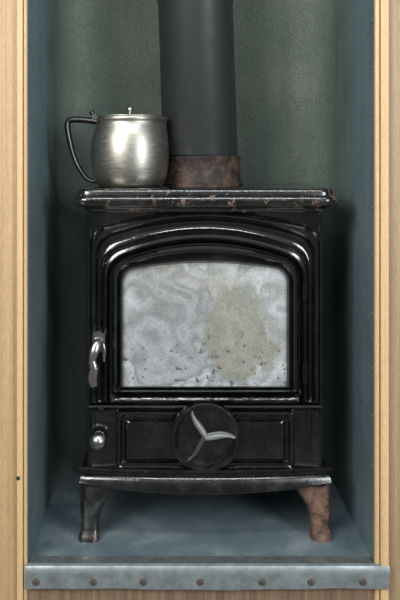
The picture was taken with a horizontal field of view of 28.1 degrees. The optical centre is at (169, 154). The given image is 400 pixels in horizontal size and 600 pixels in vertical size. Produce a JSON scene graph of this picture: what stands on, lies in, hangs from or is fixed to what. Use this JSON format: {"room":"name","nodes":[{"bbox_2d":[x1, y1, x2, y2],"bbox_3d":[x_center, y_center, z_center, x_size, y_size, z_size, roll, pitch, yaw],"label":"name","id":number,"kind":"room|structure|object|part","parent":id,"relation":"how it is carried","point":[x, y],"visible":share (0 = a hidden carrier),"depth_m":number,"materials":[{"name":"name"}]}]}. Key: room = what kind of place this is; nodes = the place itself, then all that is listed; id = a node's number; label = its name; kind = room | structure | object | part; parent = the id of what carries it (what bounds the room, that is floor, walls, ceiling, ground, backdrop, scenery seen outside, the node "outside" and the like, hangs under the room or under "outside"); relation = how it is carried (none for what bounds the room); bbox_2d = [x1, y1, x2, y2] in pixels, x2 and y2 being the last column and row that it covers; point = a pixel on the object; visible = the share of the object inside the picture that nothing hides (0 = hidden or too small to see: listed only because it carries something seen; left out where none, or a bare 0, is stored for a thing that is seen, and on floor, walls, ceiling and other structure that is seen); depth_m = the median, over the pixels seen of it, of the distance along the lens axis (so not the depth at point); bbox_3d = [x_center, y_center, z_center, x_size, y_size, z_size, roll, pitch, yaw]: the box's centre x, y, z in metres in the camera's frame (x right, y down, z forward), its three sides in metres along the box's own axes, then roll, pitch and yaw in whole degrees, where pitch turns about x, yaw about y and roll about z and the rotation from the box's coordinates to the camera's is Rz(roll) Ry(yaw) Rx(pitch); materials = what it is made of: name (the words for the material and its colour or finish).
{"room":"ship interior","nodes":[
{"label":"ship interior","id":0,"kind":"room"},
{"bbox_2d":[28,0,92,561],"bbox_3d":[-0.239,-0.030,1.563,0.070,1.450,0.425,0,0,10],"label":"wall","id":1,"kind":"structure","parent":0,"point":[60,32],"depth_m":1.67,"materials":[{"name":"paint"}]},
{"bbox_2d":[93,0,286,183],"bbox_3d":[0.043,-0.030,1.761,0.428,1.450,0.012,0,0,0],"label":"wall","id":2,"kind":"structure","parent":0,"point":[126,51],"depth_m":1.75,"materials":[{"name":"paint"}]},
{"bbox_2d":[0,0,399,599],"bbox_3d":[0.063,0.070,1.357,1.600,2.150,0.018,0,0,0],"label":"wall","id":3,"kind":"structure","parent":0,"point":[8,8],"depth_m":1.35,"materials":[{"name":"brown wood"}]},
{"bbox_2d":[16,0,27,599],"bbox_3d":[-0.249,0.195,1.341,0.018,1.900,0.013,0,0,0],"label":"trim","id":4,"kind":"structure","parent":3,"relation":"attached to","point":[22,5],"depth_m":1.34,"materials":[{"name":"brown wood"}]},
{"bbox_2d":[374,0,388,599],"bbox_3d":[0.357,0.195,1.342,0.023,1.900,0.011,0,0,0],"label":"trim","id":5,"kind":"structure","parent":3,"relation":"attached to","point":[381,7],"depth_m":1.34,"materials":[{"name":"brown wood"}]},
{"bbox_2d":[31,471,369,556],"bbox_3d":[0.053,0.705,1.558,0.612,0.020,0.419,0,0,0],"label":"floor","id":6,"kind":"structure","parent":0,"point":[132,523],"depth_m":1.50,"materials":[{"name":"blue paint"}]},
{"bbox_2d":[72,155,337,542],"bbox_3d":[0.063,0.348,1.552,0.480,0.694,0.313,0,0,0],"label":"stove","id":7,"kind":"object","parent":6,"relation":"on","point":[204,285],"visible":0.98,"depth_m":1.43,"materials":[{"name":"black metal"}]},
{"bbox_3d":[-0.130,0.366,1.407,0.017,0.086,0.032,0,0,45],"label":"door handle","id":8,"kind":"part","parent":7,"relation":"part of","materials":[{"name":"silver metal"}]},
{"bbox_3d":[-0.130,0.644,1.464,0.073,0.103,0.071,0,0,0],"label":"leg","id":9,"kind":"part","parent":7,"relation":"part of","materials":[{"name":"black metal"}]},
{"bbox_3d":[-0.128,0.507,1.419,0.032,0.032,0.042,0,0,0],"label":"air knob","id":10,"kind":"part","parent":7,"relation":"part of","materials":[{"name":"silver metal"}]},
{"bbox_3d":[-0.119,0.351,1.420,0.012,0.033,0.010,0,0,0],"label":"latch arm","id":11,"kind":"part","parent":7,"relation":"part of","materials":[{"name":"silver metal"}]},
{"bbox_2d":[64,107,168,187],"bbox_3d":[-0.092,-0.015,1.528,0.185,0.152,0.148,0,0,30],"label":"jug","id":12,"kind":"object","parent":7,"relation":"on","point":[129,150],"visible":1,"depth_m":1.46,"materials":[{"name":"silver metal"}]},
{"bbox_3d":[-0.169,-0.010,1.519,0.065,0.127,0.023,0,0,0],"label":"handle","id":13,"kind":"part","parent":12,"relation":"part of","materials":[{"name":"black metal"}]},
{"bbox_3d":[-0.076,-0.073,1.519,0.128,0.007,0.128,0,0,0],"label":"lid","id":14,"kind":"part","parent":12,"relation":"part of","materials":[{"name":"silver metal"}]},
{"bbox_3d":[-0.076,-0.084,1.519,0.011,0.015,0.011,0,0,0],"label":"lid knob","id":15,"kind":"part","parent":12,"relation":"part of","materials":[{"name":"silver metal"}]},
{"bbox_2d":[157,0,237,154],"bbox_3d":[0.048,-0.376,1.584,0.173,0.753,0.152,0,0,0],"label":"flue pipe","id":16,"kind":"object","parent":7,"relation":"on","point":[196,37],"visible":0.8,"depth_m":1.52,"materials":[{"name":"black metal"}]},
{"bbox_3d":[0.063,0.579,1.565,0.450,0.037,0.262,0,0,0],"label":"plate","id":17,"kind":"part","parent":7,"relation":"part of","materials":[{"name":"black metal"}]},
{"bbox_3d":[0.063,0.082,1.558,0.480,0.044,0.300,0,0,0],"label":"plate","id":18,"kind":"part","parent":7,"relation":"part of","materials":[{"name":"metal"}]},
{"bbox_3d":[0.063,0.305,1.435,0.294,0.224,0.003,0,0,0],"label":"glass pane","id":19,"kind":"part","parent":7,"relation":"part of","materials":[{"name":"grey glass"}]},
{"bbox_3d":[0.063,0.455,1.435,0.417,0.016,0.022,0,0,0],"label":"cross moulding","id":20,"kind":"part","parent":7,"relation":"part of","materials":[{"name":"black metal"}]},
{"bbox_3d":[0.063,0.297,1.429,0.335,0.271,0.023,0,0,0],"label":"door","id":21,"kind":"part","parent":7,"relation":"part of","materials":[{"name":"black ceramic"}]},
{"bbox_3d":[0.063,0.515,1.433,0.320,0.112,0.023,0,0,0],"label":"ash door","id":22,"kind":"part","parent":7,"relation":"part of","materials":[{"name":"black metal"}]},
{"bbox_3d":[0.258,0.644,1.464,0.073,0.103,0.071,0,0,0],"label":"leg","id":23,"kind":"part","parent":7,"relation":"part of","materials":[{"name":"brown metal"}]},
{"bbox_2d":[25,556,389,589],"bbox_3d":[0.063,0.709,1.355,0.611,0.042,0.048,0,0,0],"label":"edging strip","id":24,"kind":"object","parent":6,"relation":"attached to","point":[41,572],"visible":1,"depth_m":1.33,"materials":[{"name":"grey metal"}]},
{"bbox_2d":[287,0,373,560],"bbox_3d":[0.341,-0.030,1.566,0.082,1.450,0.429,0,0,-13],"label":"wall","id":25,"kind":"structure","parent":0,"point":[330,43],"depth_m":1.61,"materials":[{"name":"paint"}]}
]}

